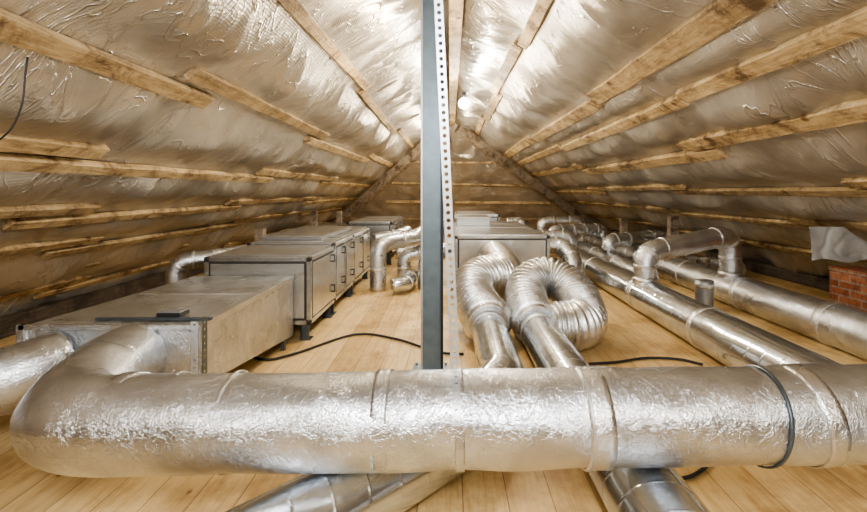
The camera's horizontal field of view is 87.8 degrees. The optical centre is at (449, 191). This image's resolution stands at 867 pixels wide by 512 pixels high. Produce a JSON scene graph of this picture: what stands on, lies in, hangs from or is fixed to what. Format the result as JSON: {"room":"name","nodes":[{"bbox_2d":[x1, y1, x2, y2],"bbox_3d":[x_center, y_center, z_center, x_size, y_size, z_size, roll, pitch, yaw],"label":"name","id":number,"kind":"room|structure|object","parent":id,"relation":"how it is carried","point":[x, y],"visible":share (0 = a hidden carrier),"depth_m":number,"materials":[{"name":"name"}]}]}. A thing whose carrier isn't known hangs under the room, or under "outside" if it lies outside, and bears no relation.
{"room":"mechanical room","nodes":[
{"label":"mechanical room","id":0,"kind":"room"},
{"bbox_2d":[165,244,246,284],"bbox_3d":[-2.198,0.860,4.188,0.286,0.680,0.761,0,0,40],"label":"duct","id":1,"kind":"object","parent":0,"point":[176,269],"visible":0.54,"depth_m":3.98,"materials":[{"name":"metal"}]},
{"bbox_2d":[0,0,866,316],"bbox_3d":[0.475,-0.350,5.900,9.050,3.100,15.800,0,0,0],"label":"ceiling","id":2,"kind":"structure","parent":0,"point":[257,46],"depth_m":3.60,"materials":[{"name":"metal"}]},
{"bbox_2d":[0,57,28,139],"bbox_3d":[-1.744,-0.374,1.800,0.116,0.333,0.007,0,0,0],"label":"cable","id":3,"kind":"object","parent":2,"relation":"hanging from","point":[27,58],"visible":1,"depth_m":1.80,"materials":[{"name":"black rubber"}]},
{"bbox_2d":[0,274,90,301],"bbox_3d":[-3.539,0.836,1.250,0.097,0.084,6.280,0,0,0],"label":"batten","id":4,"kind":"object","parent":2,"relation":"attached to","point":[74,280],"visible":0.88,"depth_m":3.92,"materials":[{"name":"brown wood"}]},
{"bbox_2d":[0,204,100,218],"bbox_3d":[-2.595,0.122,0.700,0.098,0.090,5.180,0,0,0],"label":"batten","id":5,"kind":"object","parent":2,"relation":"attached to","point":[49,209],"visible":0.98,"depth_m":2.87,"materials":[{"name":"brown wood"}]},
{"bbox_2d":[0,236,103,256],"bbox_3d":[-2.961,0.397,0.950,0.097,0.085,5.680,0,0,0],"label":"batten","id":6,"kind":"object","parent":2,"relation":"attached to","point":[26,248],"visible":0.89,"depth_m":3.26,"materials":[{"name":"brown wood"}]},
{"bbox_2d":[0,133,109,159],"bbox_3d":[-2.130,-0.234,0.425,0.109,0.109,4.630,0,0,0],"label":"batten","id":7,"kind":"object","parent":2,"relation":"attached to","point":[10,142],"visible":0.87,"depth_m":2.36,"materials":[{"name":"brown wood"}]},
{"bbox_2d":[0,8,213,108],"bbox_3d":[-1.638,-0.610,1.845,0.115,0.102,2.390,0,0,0],"label":"batten","id":8,"kind":"object","parent":2,"relation":"attached to","point":[16,30],"visible":1,"depth_m":2.01,"materials":[{"name":"brown wood"}]},
{"bbox_2d":[2,205,240,230],"bbox_3d":[-2.691,0.194,4.210,0.098,0.089,2.959,0,0,0],"label":"batten","id":9,"kind":"object","parent":2,"relation":"attached to","point":[61,220],"visible":0.94,"depth_m":3.46,"materials":[{"name":"brown wood"}]},
{"bbox_2d":[33,246,230,298],"bbox_3d":[-3.634,0.909,5.673,0.086,0.076,3.434,0,0,0],"label":"batten","id":10,"kind":"object","parent":2,"relation":"attached to","point":[164,263],"visible":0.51,"depth_m":4.66,"materials":[{"name":"brown wood"}]},
{"bbox_2d":[0,153,273,182],"bbox_3d":[-2.236,-0.152,3.841,0.106,0.095,3.499,0,0,0],"label":"batten","id":11,"kind":"object","parent":2,"relation":"attached to","point":[8,162],"visible":0.99,"depth_m":2.93,"materials":[{"name":"brown wood"}]},
{"bbox_2d":[40,222,243,258],"bbox_3d":[-3.050,0.466,4.988,0.088,0.079,3.205,0,0,0],"label":"batten","id":12,"kind":"object","parent":2,"relation":"attached to","point":[152,237],"visible":0.95,"depth_m":4.26,"materials":[{"name":"brown wood"}]},
{"bbox_2d":[83,235,237,268],"bbox_3d":[-3.326,0.675,5.750,0.070,0.064,3.480,0,0,0],"label":"batten","id":13,"kind":"object","parent":2,"relation":"attached to","point":[94,264],"visible":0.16,"depth_m":4.21,"materials":[{"name":"brown wood"}]},
{"bbox_2d":[183,66,329,139],"bbox_3d":[-1.527,-0.695,4.117,0.107,0.106,2.946,0,0,0],"label":"batten","id":14,"kind":"object","parent":2,"relation":"attached to","point":[197,75],"visible":0.91,"depth_m":3.28,"materials":[{"name":"brown wood"}]},
{"bbox_2d":[233,210,310,222],"bbox_3d":[-2.961,0.397,7.912,0.085,0.076,3.356,0,0,0],"label":"batten","id":15,"kind":"object","parent":2,"relation":"attached to","point":[292,212],"visible":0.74,"depth_m":7.27,"materials":[{"name":"brown wood"}]},
{"bbox_2d":[224,196,321,205],"bbox_3d":[-2.597,0.118,7.127,0.097,0.084,3.727,0,0,0],"label":"batten","id":16,"kind":"object","parent":2,"relation":"attached to","point":[237,201],"visible":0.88,"depth_m":6.26,"materials":[{"name":"brown wood"}]},
{"bbox_2d":[224,220,331,246],"bbox_3d":[-3.537,0.839,10.273,0.102,0.090,6.324,0,0,0],"label":"batten","id":17,"kind":"object","parent":2,"relation":"attached to","point":[229,244],"visible":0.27,"depth_m":7.59,"materials":[{"name":"brown wood"}]},
{"bbox_2d":[255,168,337,180],"bbox_3d":[-2.132,-0.237,6.715,0.103,0.098,3.351,0,0,0],"label":"batten","id":18,"kind":"object","parent":2,"relation":"attached to","point":[263,171],"visible":0.89,"depth_m":5.99,"materials":[{"name":"brown wood"}]},
{"bbox_2d":[298,207,345,216],"bbox_3d":[-3.050,0.466,11.117,0.089,0.081,3.975,0,0,0],"label":"batten","id":19,"kind":"object","parent":2,"relation":"attached to","point":[340,208],"visible":0.86,"depth_m":10.94,"materials":[{"name":"brown wood"}]},
{"bbox_2d":[278,0,370,90],"bbox_3d":[-0.944,-1.145,3.650,0.092,0.114,2.682,0,0,1],"label":"batten","id":20,"kind":"object","parent":2,"relation":"attached to","point":[293,7],"visible":1,"depth_m":3.27,"materials":[{"name":"brown wood"}]},
{"bbox_2d":[302,197,357,204],"bbox_3d":[-2.689,0.194,10.595,0.104,0.093,4.612,0,0,0],"label":"batten","id":21,"kind":"object","parent":2,"relation":"attached to","point":[307,202],"visible":0.98,"depth_m":9.78,"materials":[{"name":"brown wood"}]},
{"bbox_2d":[303,135,369,162],"bbox_3d":[-1.639,-0.611,7.020,0.117,0.102,3.740,0,0,0],"label":"batten","id":22,"kind":"object","parent":2,"relation":"attached to","point":[310,140],"visible":1,"depth_m":6.22,"materials":[{"name":"brown wood"}]},
{"bbox_2d":[318,181,371,187],"bbox_3d":[-2.240,-0.155,10.181,0.110,0.095,4.917,0,0,0],"label":"batten","id":23,"kind":"object","parent":2,"relation":"attached to","point":[321,183],"visible":1,"depth_m":9.22,"materials":[{"name":"brown wood"}]},
{"bbox_2d":[358,89,396,135],"bbox_3d":[-1.002,-1.095,6.650,0.098,0.121,3.282,0,0,-1],"label":"batten","id":24,"kind":"object","parent":2,"relation":"attached to","point":[363,94],"visible":1,"depth_m":5.95,"materials":[{"name":"brown wood"}]},
{"bbox_2d":[369,154,394,167],"bbox_3d":[-1.528,-0.695,10.470,0.120,0.106,3.656,0,0,0],"label":"batten","id":25,"kind":"object","parent":2,"relation":"attached to","point":[372,156],"visible":0.89,"depth_m":9.84,"materials":[{"name":"brown wood"}]},
{"bbox_2d":[333,126,449,222],"bbox_3d":[-1.750,-0.275,12.000,3.969,2.812,0.200,0,0,31],"label":"rafter","id":26,"kind":"object","parent":2,"relation":"attached to","point":[414,154],"visible":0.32,"depth_m":11.94,"materials":[{"name":"brown wood"}]},
{"bbox_2d":[397,128,414,148],"bbox_3d":[-0.946,-1.145,10.131,0.093,0.082,3.642,0,0,0],"label":"batten","id":27,"kind":"object","parent":2,"relation":"attached to","point":[399,130],"visible":0.93,"depth_m":9.42,"materials":[{"name":"brown wood"}]},
{"bbox_2d":[449,0,463,125],"bbox_3d":[0.055,-1.725,4.675,0.130,0.130,13.250,0,0,0],"label":"ridge beam","id":28,"kind":"structure","parent":2,"relation":"attached to","point":[455,6],"depth_m":5.21,"materials":[{"name":"brown wood"}]},
{"bbox_2d":[459,91,468,108],"bbox_3d":[0.200,-1.305,6.400,0.150,0.240,0.150,0,0,0],"label":"ceiling lamp","id":29,"kind":"object","parent":2,"relation":"hanging from","point":[463,103],"visible":1,"depth_m":6.36,"materials":[{"name":"white"}]},
{"bbox_2d":[475,115,484,135],"bbox_3d":[0.663,-1.460,10.261,0.116,0.102,2.903,0,0,0],"label":"batten","id":30,"kind":"object","parent":2,"relation":"attached to","point":[481,120],"visible":0.88,"depth_m":9.77,"materials":[{"name":"brown wood"}]},
{"bbox_2d":[483,93,501,121],"bbox_3d":[0.711,-1.425,7.700,0.146,0.112,2.180,0,0,0],"label":"batten","id":31,"kind":"object","parent":2,"relation":"attached to","point":[495,99],"visible":0.96,"depth_m":7.40,"materials":[{"name":"brown wood"}]},
{"bbox_2d":[491,40,522,94],"bbox_3d":[0.660,-1.457,5.500,0.125,0.110,2.181,0,0,0],"label":"batten","id":32,"kind":"object","parent":2,"relation":"attached to","point":[515,50],"visible":0.99,"depth_m":5.13,"materials":[{"name":"brown wood"}]},
{"bbox_2d":[503,135,532,158],"bbox_3d":[1.461,-0.952,10.095,0.187,0.146,3.970,0,0,0],"label":"batten","id":33,"kind":"object","parent":2,"relation":"attached to","point":[525,142],"visible":0.98,"depth_m":9.41,"materials":[{"name":"brown wood"}]},
{"bbox_2d":[454,125,592,223],"bbox_3d":[2.170,-0.255,12.000,4.535,2.779,0.200,0,0,-27],"label":"rafter","id":34,"kind":"object","parent":2,"relation":"attached to","point":[470,137],"visible":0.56,"depth_m":11.70,"materials":[{"name":"brown wood"}]},
{"bbox_2d":[517,0,552,49],"bbox_3d":[0.711,-1.427,3.350,0.118,0.094,2.080,0,0,0],"label":"batten","id":35,"kind":"object","parent":2,"relation":"attached to","point":[541,7],"visible":1,"depth_m":3.74,"materials":[{"name":"brown wood"}]},
{"bbox_2d":[515,144,560,165],"bbox_3d":[1.803,-0.745,9.823,0.134,0.109,4.826,0,0,0],"label":"batten","id":36,"kind":"object","parent":2,"relation":"attached to","point":[555,148],"visible":0.81,"depth_m":8.85,"materials":[{"name":"brown wood"}]},
{"bbox_2d":[529,163,586,176],"bbox_3d":[2.266,-0.460,10.080,0.153,0.117,4.791,0,0,0],"label":"batten","id":37,"kind":"object","parent":2,"relation":"attached to","point":[574,166],"visible":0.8,"depth_m":9.21,"materials":[{"name":"brown wood"}]},
{"bbox_2d":[529,98,602,142],"bbox_3d":[1.500,-0.927,6.350,0.164,0.143,3.481,0,0,0],"label":"batten","id":38,"kind":"object","parent":2,"relation":"attached to","point":[589,106],"visible":0.95,"depth_m":5.62,"materials":[{"name":"brown wood"}]},
{"bbox_2d":[554,190,606,193],"bbox_3d":[3.010,0.001,10.752,0.112,0.094,4.008,0,0,0],"label":"batten","id":39,"kind":"object","parent":2,"relation":"attached to","point":[555,191],"visible":0.96,"depth_m":10.44,"materials":[{"name":"brown wood"}]},
{"bbox_2d":[568,201,679,212],"bbox_3d":[3.454,0.276,9.932,0.109,0.090,6.154,0,0,0],"label":"batten","id":40,"kind":"object","parent":2,"relation":"attached to","point":[653,208],"visible":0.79,"depth_m":8.46,"materials":[{"name":"brown wood"}]},
{"bbox_2d":[559,95,690,151],"bbox_3d":[1.844,-0.717,5.450,0.132,0.122,3.881,0,0,0],"label":"batten","id":41,"kind":"object","parent":2,"relation":"attached to","point":[673,103],"visible":0.98,"depth_m":4.48,"materials":[{"name":"brown wood"}]},
{"bbox_2d":[587,214,666,227],"bbox_3d":[4.083,0.658,10.750,0.099,0.085,5.080,0,0,0],"label":"batten","id":42,"kind":"object","parent":2,"relation":"attached to","point":[600,216],"visible":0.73,"depth_m":9.92,"materials":[{"name":"brown wood"}]},
{"bbox_2d":[587,184,686,190],"bbox_3d":[2.897,-0.067,7.490,0.111,0.095,3.801,0,0,0],"label":"batten","id":43,"kind":"object","parent":2,"relation":"attached to","point":[651,186],"visible":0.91,"depth_m":6.76,"materials":[{"name":"brown wood"}]},
{"bbox_2d":[582,147,727,174],"bbox_3d":[2.421,-0.359,5.992,0.158,0.126,3.996,0,0,0],"label":"batten","id":44,"kind":"object","parent":2,"relation":"attached to","point":[717,153],"visible":0.93,"depth_m":5.05,"materials":[{"name":"brown wood"}]},
{"bbox_2d":[586,0,775,103],"bbox_3d":[1.466,-0.956,1.350,0.177,0.134,6.480,0,0,0],"label":"batten","id":45,"kind":"object","parent":2,"relation":"attached to","point":[718,16],"visible":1,"depth_m":2.80,"materials":[{"name":"brown wood"}]},
{"bbox_2d":[665,211,824,228],"bbox_3d":[3.559,0.335,5.763,0.095,0.077,3.255,0,0,0],"label":"batten","id":46,"kind":"object","parent":2,"relation":"attached to","point":[786,223],"visible":0.8,"depth_m":5.41,"materials":[{"name":"brown wood"}]},
{"bbox_2d":[679,229,811,255],"bbox_3d":[4.152,0.703,6.600,0.106,0.095,3.181,0,0,0],"label":"batten","id":47,"kind":"object","parent":2,"relation":"attached to","point":[803,251],"visible":0.46,"depth_m":5.71,"materials":[{"name":"brown wood"}]},
{"bbox_2d":[673,186,866,196],"bbox_3d":[3.013,-0.003,4.314,0.106,0.084,3.352,0,0,0],"label":"batten","id":48,"kind":"object","parent":2,"relation":"attached to","point":[845,191],"visible":0.96,"depth_m":4.05,"materials":[{"name":"brown wood"}]},
{"bbox_2d":[675,6,866,102],"bbox_3d":[1.804,-0.746,0.800,0.142,0.112,5.380,0,0,0],"label":"batten","id":49,"kind":"object","parent":2,"relation":"attached to","point":[852,26],"visible":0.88,"depth_m":2.39,"materials":[{"name":"brown wood"}]},
{"bbox_2d":[676,98,866,151],"bbox_3d":[2.263,-0.453,1.250,0.165,0.134,6.280,0,0,0],"label":"batten","id":50,"kind":"object","parent":2,"relation":"attached to","point":[852,111],"visible":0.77,"depth_m":2.97,"materials":[{"name":"brown wood"}]},
{"bbox_2d":[784,216,866,229],"bbox_3d":[3.455,0.276,1.350,0.113,0.093,6.480,0,0,0],"label":"batten","id":51,"kind":"object","parent":2,"relation":"attached to","point":[827,223],"visible":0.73,"depth_m":4.08,"materials":[{"name":"brown wood"}]},
{"bbox_2d":[809,227,866,262],"bbox_3d":[3.405,0.453,3.874,0.610,0.305,0.043,0,0,-1],"label":"scrap","id":52,"kind":"object","parent":2,"relation":"hanging from","point":[833,243],"visible":1,"depth_m":3.87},
{"bbox_2d":[840,177,866,188],"bbox_3d":[2.898,-0.068,0.700,0.110,0.092,5.180,0,0,0],"label":"batten","id":53,"kind":"object","parent":2,"relation":"attached to","point":[856,182],"visible":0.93,"depth_m":3.19,"materials":[{"name":"brown wood"}]},
{"bbox_2d":[0,231,866,511],"bbox_3d":[0.400,1.225,6.050,10.000,0.050,16.100,0,0,0],"label":"floor","id":54,"kind":"structure","parent":0,"point":[630,333],"depth_m":1.91,"materials":[{"name":"brown wood"}]},
{"bbox_2d":[0,267,203,338],"bbox_3d":[-3.720,1.110,5.400,0.160,0.160,14.400,0,0,0],"label":"beam","id":55,"kind":"structure","parent":54,"relation":"on","point":[47,310],"depth_m":4.43,"materials":[{"name":"brown wood"}]},
{"bbox_2d":[16,275,293,373],"bbox_3d":[-1.703,0.920,2.911,0.934,0.560,1.378,0,0,0],"label":"duct","id":56,"kind":"object","parent":54,"relation":"on","point":[231,321],"visible":0.57,"depth_m":2.61,"materials":[{"name":"metal"}]},
{"bbox_2d":[0,331,73,415],"bbox_3d":[-2.216,0.874,1.896,1.005,0.391,0.346,0,0,-40],"label":"duct","id":57,"kind":"object","parent":56,"relation":"attached to","point":[22,363],"visible":0.65,"depth_m":2.00,"materials":[{"name":"metal"}]},
{"bbox_2d":[156,308,189,316],"bbox_3d":[-1.485,0.648,2.415,0.130,0.031,0.090,0,0,0],"label":"control box","id":58,"kind":"object","parent":56,"relation":"on","point":[168,312],"visible":0.91,"depth_m":2.38,"materials":[{"name":"plastic"}]},
{"bbox_2d":[255,228,265,240],"bbox_3d":[-2.780,0.868,6.600,0.120,0.664,0.120,0,0,0],"label":"timber post","id":59,"kind":"object","parent":54,"relation":"on","point":[259,231],"visible":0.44,"depth_m":6.54,"materials":[{"name":"brown wood"}]},
{"bbox_2d":[204,245,334,339],"bbox_3d":[-1.538,0.856,3.999,0.892,0.689,0.766,0,0,0],"label":"air handling unit","id":60,"kind":"object","parent":54,"relation":"on","point":[312,267],"visible":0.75,"depth_m":3.63,"materials":[{"name":"metal"}]},
{"bbox_2d":[247,234,353,314],"bbox_3d":[-1.538,0.843,4.811,0.892,0.714,0.861,0,0,0],"label":"air handling unit","id":61,"kind":"object","parent":54,"relation":"on","point":[343,243],"visible":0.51,"depth_m":4.61,"materials":[{"name":"metal"}]},
{"bbox_2d":[259,226,352,239],"bbox_3d":[-1.600,0.466,5.225,0.640,0.041,1.390,0,0,0],"label":"roof plenum","id":62,"kind":"structure","parent":61,"relation":"on","point":[303,232],"depth_m":4.83,"materials":[{"name":"grey paint"}]},
{"bbox_2d":[309,210,317,225],"bbox_3d":[-2.530,0.772,8.350,0.120,0.855,0.120,0,0,0],"label":"timber post","id":63,"kind":"object","parent":54,"relation":"on","point":[313,214],"visible":0.44,"depth_m":8.29,"materials":[{"name":"brown wood"}]},
{"bbox_2d":[306,222,345,225],"bbox_3d":[-2.663,0.943,9.399,0.682,0.514,1.606,0,0,0],"label":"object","id":64,"kind":"object","parent":54,"relation":"on","point":[319,223],"visible":0.15,"depth_m":9.80,"materials":[{"name":"metal"}]},
{"bbox_2d":[336,211,341,221],"bbox_3d":[-2.680,0.830,10.900,0.120,0.740,0.120,0,0,0],"label":"timber post","id":65,"kind":"object","parent":54,"relation":"on","point":[338,213],"visible":0.44,"depth_m":10.84,"materials":[{"name":"brown wood"}]},
{"bbox_2d":[338,227,370,294],"bbox_3d":[-1.538,0.843,5.771,0.892,0.714,1.061,0,0,0],"label":"air handling unit","id":66,"kind":"object","parent":54,"relation":"on","point":[362,235],"visible":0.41,"depth_m":5.67,"materials":[{"name":"metal"}]},
{"bbox_2d":[252,333,463,360],"bbox_3d":[-0.834,1.188,3.492,1.836,0.017,0.550,0,0,-5],"label":"cable","id":67,"kind":"object","parent":54,"relation":"on","point":[354,334],"visible":0.7,"depth_m":3.49,"materials":[{"name":"black rubber"}]},
{"bbox_2d":[224,312,522,511],"bbox_3d":[-0.124,1.056,2.136,0.686,0.283,2.940,0,0,26],"label":"duct","id":68,"kind":"object","parent":54,"relation":"on","point":[494,346],"visible":0.45,"depth_m":1.51,"materials":[{"name":"metal"}]},
{"bbox_2d":[347,216,403,264],"bbox_3d":[-1.313,0.843,8.299,0.782,0.714,1.806,0,0,0],"label":"air handling unit","id":69,"kind":"object","parent":54,"relation":"on","point":[376,224],"visible":0.5,"depth_m":7.42,"materials":[{"name":"metal"}]},
{"bbox_2d":[371,226,411,243],"bbox_3d":[-0.810,0.672,6.841,0.398,0.254,0.993,0,0,26],"label":"duct","id":70,"kind":"object","parent":69,"relation":"attached to","point":[374,236],"visible":0.37,"depth_m":6.56,"materials":[{"name":"metal"}]},
{"bbox_2d":[369,225,420,291],"bbox_3d":[-0.521,0.847,6.170,0.482,0.705,1.707,0,0,18],"label":"duct","id":71,"kind":"object","parent":54,"relation":"on","point":[381,245],"visible":0.84,"depth_m":5.45,"materials":[{"name":"metal"}]},
{"bbox_2d":[390,269,417,292],"bbox_3d":[-0.556,1.088,5.484,0.275,0.192,0.644,0,0,5],"label":"duct","id":72,"kind":"object","parent":54,"relation":"on","point":[405,283],"visible":0.99,"depth_m":5.25,"materials":[{"name":"metal"}]},
{"bbox_2d":[395,246,414,258],"bbox_3d":[-0.371,0.900,7.259,0.511,0.210,1.525,0,0,19],"label":"duct","id":73,"kind":"object","parent":54,"relation":"on","point":[398,251],"visible":0.02,"depth_m":6.61,"materials":[{"name":"metal"}]},
{"bbox_2d":[397,246,420,277],"bbox_3d":[-0.522,0.963,6.117,0.395,0.474,0.196,0,0,-10],"label":"duct","id":74,"kind":"object","parent":54,"relation":"on","point":[406,256],"visible":0.74,"depth_m":6.03,"materials":[{"name":"metal"}]},
{"bbox_2d":[413,0,448,369],"bbox_3d":[-0.130,-0.200,3.000,0.240,2.800,0.240,0,0,0],"label":"steel post","id":75,"kind":"object","parent":54,"relation":"on","point":[431,166],"visible":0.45,"depth_m":2.96,"materials":[{"name":"metal"}]},
{"bbox_2d":[418,242,451,289],"bbox_3d":[-0.141,0.939,5.855,0.223,0.523,0.801,0,0,30],"label":"duct","id":76,"kind":"object","parent":54,"relation":"on","point":[448,243],"visible":0.19,"depth_m":5.56,"materials":[{"name":"metal"}]},
{"bbox_2d":[454,211,499,221],"bbox_3d":[0.562,0.823,9.899,0.932,0.754,1.806,0,0,0],"label":"air handling unit","id":77,"kind":"object","parent":54,"relation":"on","point":[494,216],"visible":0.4,"depth_m":9.34,"materials":[{"name":"metal"}]},
{"bbox_2d":[450,241,519,341],"bbox_3d":[0.408,0.901,4.470,0.584,0.622,2.123,0,0,13],"label":"flexible hose","id":78,"kind":"object","parent":54,"relation":"on","point":[480,281],"visible":0.79,"depth_m":3.84,"materials":[{"name":"metal"}]},
{"bbox_2d":[453,221,530,232],"bbox_3d":[0.652,0.861,7.351,1.192,0.679,1.501,0,0,0],"label":"air handling unit","id":79,"kind":"object","parent":54,"relation":"on","point":[493,224],"visible":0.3,"depth_m":7.00,"materials":[{"name":"metal"}]},
{"bbox_2d":[455,214,490,224],"bbox_3d":[0.360,0.458,7.450,0.560,0.126,0.940,0,0,0],"label":"roof plenum","id":80,"kind":"structure","parent":79,"relation":"on","point":[461,219],"depth_m":7.00,"materials":[{"name":"grey paint"}]},
{"bbox_2d":[454,228,549,271],"bbox_3d":[0.652,0.861,6.049,1.192,0.679,1.106,0,0,0],"label":"air handling unit","id":81,"kind":"object","parent":54,"relation":"on","point":[526,244],"visible":0.48,"depth_m":5.50,"materials":[{"name":"metal"}]},
{"bbox_2d":[506,217,526,225],"bbox_3d":[1.511,0.889,10.200,0.423,0.623,0.640,0,0,0],"label":"duct","id":82,"kind":"object","parent":54,"relation":"on","point":[517,219],"visible":0.27,"depth_m":10.13,"materials":[{"name":"metal"}]},
{"bbox_2d":[504,257,607,350],"bbox_3d":[0.863,0.889,3.704,0.804,0.620,0.999,0,0,-6],"label":"flexible hose","id":83,"kind":"object","parent":54,"relation":"on","point":[578,308],"visible":0.89,"depth_m":3.57,"materials":[{"name":"metal"}]},
{"bbox_2d":[535,215,586,240],"bbox_3d":[2.700,0.884,10.900,1.260,0.633,0.266,0,0,0],"label":"duct","id":84,"kind":"object","parent":54,"relation":"on","point":[544,222],"visible":0.59,"depth_m":10.78,"materials":[{"name":"metal"}]},
{"bbox_2d":[549,236,583,272],"bbox_3d":[1.460,0.923,5.856,0.440,0.642,0.720,0,0,0],"label":"duct","id":85,"kind":"object","parent":54,"relation":"on","point":[563,248],"visible":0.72,"depth_m":5.78,"materials":[{"name":"metal"}]},
{"bbox_2d":[518,311,709,511],"bbox_3d":[0.672,1.051,2.250,0.300,0.288,2.502,0,0,0],"label":"duct","id":86,"kind":"object","parent":54,"relation":"on","point":[619,489],"visible":0.59,"depth_m":1.50,"materials":[{"name":"metal"}]},
{"bbox_2d":[576,239,658,279],"bbox_3d":[2.470,1.060,8.100,0.270,0.270,5.000,0,0,0],"label":"duct","id":87,"kind":"object","parent":54,"relation":"on","point":[616,259],"visible":0.31,"depth_m":6.74,"materials":[{"name":"metal"}]},
{"bbox_2d":[619,219,626,232],"bbox_3d":[3.620,0.884,9.400,0.120,0.632,0.120,0,0,0],"label":"timber post","id":88,"kind":"object","parent":54,"relation":"on","point":[622,222],"visible":0.44,"depth_m":9.34,"materials":[{"name":"brown wood"}]},
{"bbox_2d":[601,230,666,252],"bbox_3d":[3.010,0.915,7.250,1.409,0.570,0.233,0,0,-25],"label":"duct","id":89,"kind":"object","parent":54,"relation":"on","point":[611,241],"visible":0.68,"depth_m":7.05,"materials":[{"name":"metal"}]},
{"bbox_2d":[588,356,702,365],"bbox_3d":[1.302,1.188,3.162,0.887,0.017,0.142,0,0,0],"label":"cable","id":90,"kind":"object","parent":54,"relation":"on","point":[652,357],"visible":0.84,"depth_m":3.17,"materials":[{"name":"black rubber"}]},
{"bbox_2d":[667,216,678,257],"bbox_3d":[3.270,0.775,6.600,0.120,0.849,0.120,0,0,0],"label":"timber post","id":91,"kind":"object","parent":54,"relation":"on","point":[672,221],"visible":0.44,"depth_m":6.54,"materials":[{"name":"brown wood"}]},
{"bbox_2d":[610,231,745,275],"bbox_3d":[3.950,1.070,8.500,0.270,0.270,4.600,0,0,0],"label":"duct","id":92,"kind":"object","parent":54,"relation":"on","point":[714,258],"visible":0.1,"depth_m":6.62,"materials":[{"name":"metal"}]},
{"bbox_2d":[681,467,707,479],"bbox_3d":[1.052,1.190,1.935,0.378,0.015,0.062,0,0,-31],"label":"cable","id":93,"kind":"object","parent":54,"relation":"on","point":[702,469],"visible":0.37,"depth_m":1.89,"materials":[{"name":"black rubber"}]},
{"bbox_2d":[550,247,839,365],"bbox_3d":[1.950,1.035,4.950,0.340,0.340,8.700,0,0,0],"label":"duct","id":94,"kind":"object","parent":54,"relation":"on","point":[730,340],"visible":0.55,"depth_m":3.29,"materials":[{"name":"metal"}]},
{"bbox_2d":[9,323,866,477],"bbox_3d":[0.947,0.762,1.810,5.310,0.385,0.897,0,0,0],"label":"duct","id":95,"kind":"object","parent":94,"relation":"on","point":[107,409],"visible":0.99,"depth_m":1.39,"materials":[{"name":"metal"}]},
{"bbox_2d":[434,0,464,471],"bbox_3d":[-0.027,-0.370,1.523,0.147,2.582,0.314,0,0,0],"label":"strap","id":96,"kind":"object","parent":95,"relation":"attached to","point":[457,373],"visible":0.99,"depth_m":1.52,"materials":[{"name":"metal"}]},
{"bbox_2d":[538,230,576,246],"bbox_3d":[1.645,0.747,7.300,0.810,0.265,0.210,0,0,0],"label":"duct","id":97,"kind":"object","parent":94,"relation":"on","point":[569,236],"visible":0.47,"depth_m":7.21,"materials":[{"name":"metal"}]},
{"bbox_2d":[632,227,742,283],"bbox_3d":[2.475,0.651,4.660,1.334,0.558,0.236,0,0,-17],"label":"duct","id":98,"kind":"object","parent":94,"relation":"on","point":[728,244],"visible":0.98,"depth_m":4.57,"materials":[{"name":"metal"}]},
{"bbox_2d":[687,250,710,266],"bbox_3d":[3.417,0.945,6.300,0.454,0.509,0.186,0,0,0],"label":"duct","id":99,"kind":"object","parent":54,"relation":"on","point":[703,257],"visible":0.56,"depth_m":6.22,"materials":[{"name":"metal"}]},
{"bbox_2d":[695,278,713,306],"bbox_3d":[2.600,1.050,4.600,0.176,0.300,0.176,0,0,0],"label":"stub","id":100,"kind":"object","parent":54,"relation":"on","point":[704,288],"visible":0.88,"depth_m":4.53,"materials":[{"name":"grey metal"}]},
{"bbox_2d":[612,230,828,291],"bbox_3d":[4.620,1.120,5.400,0.160,0.150,14.400,0,0,0],"label":"beam","id":101,"kind":"structure","parent":54,"relation":"on","point":[814,281],"depth_m":6.09,"materials":[{"name":"brown wood"}]},
{"bbox_2d":[583,236,866,360],"bbox_3d":[3.000,1.035,5.250,0.340,0.340,8.700,0,0,0],"label":"duct","id":102,"kind":"object","parent":54,"relation":"on","point":[842,327],"visible":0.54,"depth_m":3.92,"materials":[{"name":"metal"}]},
{"bbox_2d":[548,223,607,236],"bbox_3d":[2.475,0.747,8.700,1.363,0.265,0.252,0,0,-21],"label":"duct","id":103,"kind":"object","parent":102,"relation":"on","point":[598,230],"visible":0.73,"depth_m":8.64,"materials":[{"name":"metal"}]},
{"bbox_2d":[829,266,866,311],"bbox_3d":[3.890,0.965,4.200,0.290,0.470,0.510,0,0,0],"label":"brick chimney","id":104,"kind":"object","parent":54,"relation":"on","point":[847,284],"visible":0.78,"depth_m":4.24,"materials":[{"name":"brick"}]},
{"bbox_2d":[331,118,611,230],"bbox_3d":[0.475,-0.350,12.625,9.050,3.100,2.350,0,0,0],"label":"wall","id":105,"kind":"structure","parent":0,"point":[460,149],"depth_m":12.92,"materials":[{"name":"wood"}]},
{"bbox_2d":[351,218,539,219],"bbox_3d":[-0.017,0.797,13.308,5.833,0.052,0.040,0,0,0],"label":"batten","id":106,"kind":"object","parent":105,"relation":"attached to","point":[351,218],"visible":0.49,"depth_m":13.29,"materials":[{"name":"brown wood"}]},
{"bbox_2d":[414,161,496,163],"bbox_3d":[0.146,-0.798,12.158,2.508,0.066,0.040,0,0,0],"label":"batten","id":107,"kind":"object","parent":105,"relation":"attached to","point":[460,162],"visible":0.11,"depth_m":12.14,"materials":[{"name":"brown wood"}]},
{"bbox_2d":[390,182,526,185],"bbox_3d":[0.219,-0.216,12.572,3.863,0.122,0.040,0,0,0],"label":"batten","id":108,"kind":"object","parent":105,"relation":"attached to","point":[391,182],"visible":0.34,"depth_m":12.55,"materials":[{"name":"brown wood"}]},
{"bbox_2d":[386,200,551,203],"bbox_3d":[0.570,0.296,12.940,4.811,0.116,0.040,0,0,0],"label":"batten","id":109,"kind":"object","parent":105,"relation":"attached to","point":[387,201],"visible":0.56,"depth_m":12.92,"materials":[{"name":"brown wood"}]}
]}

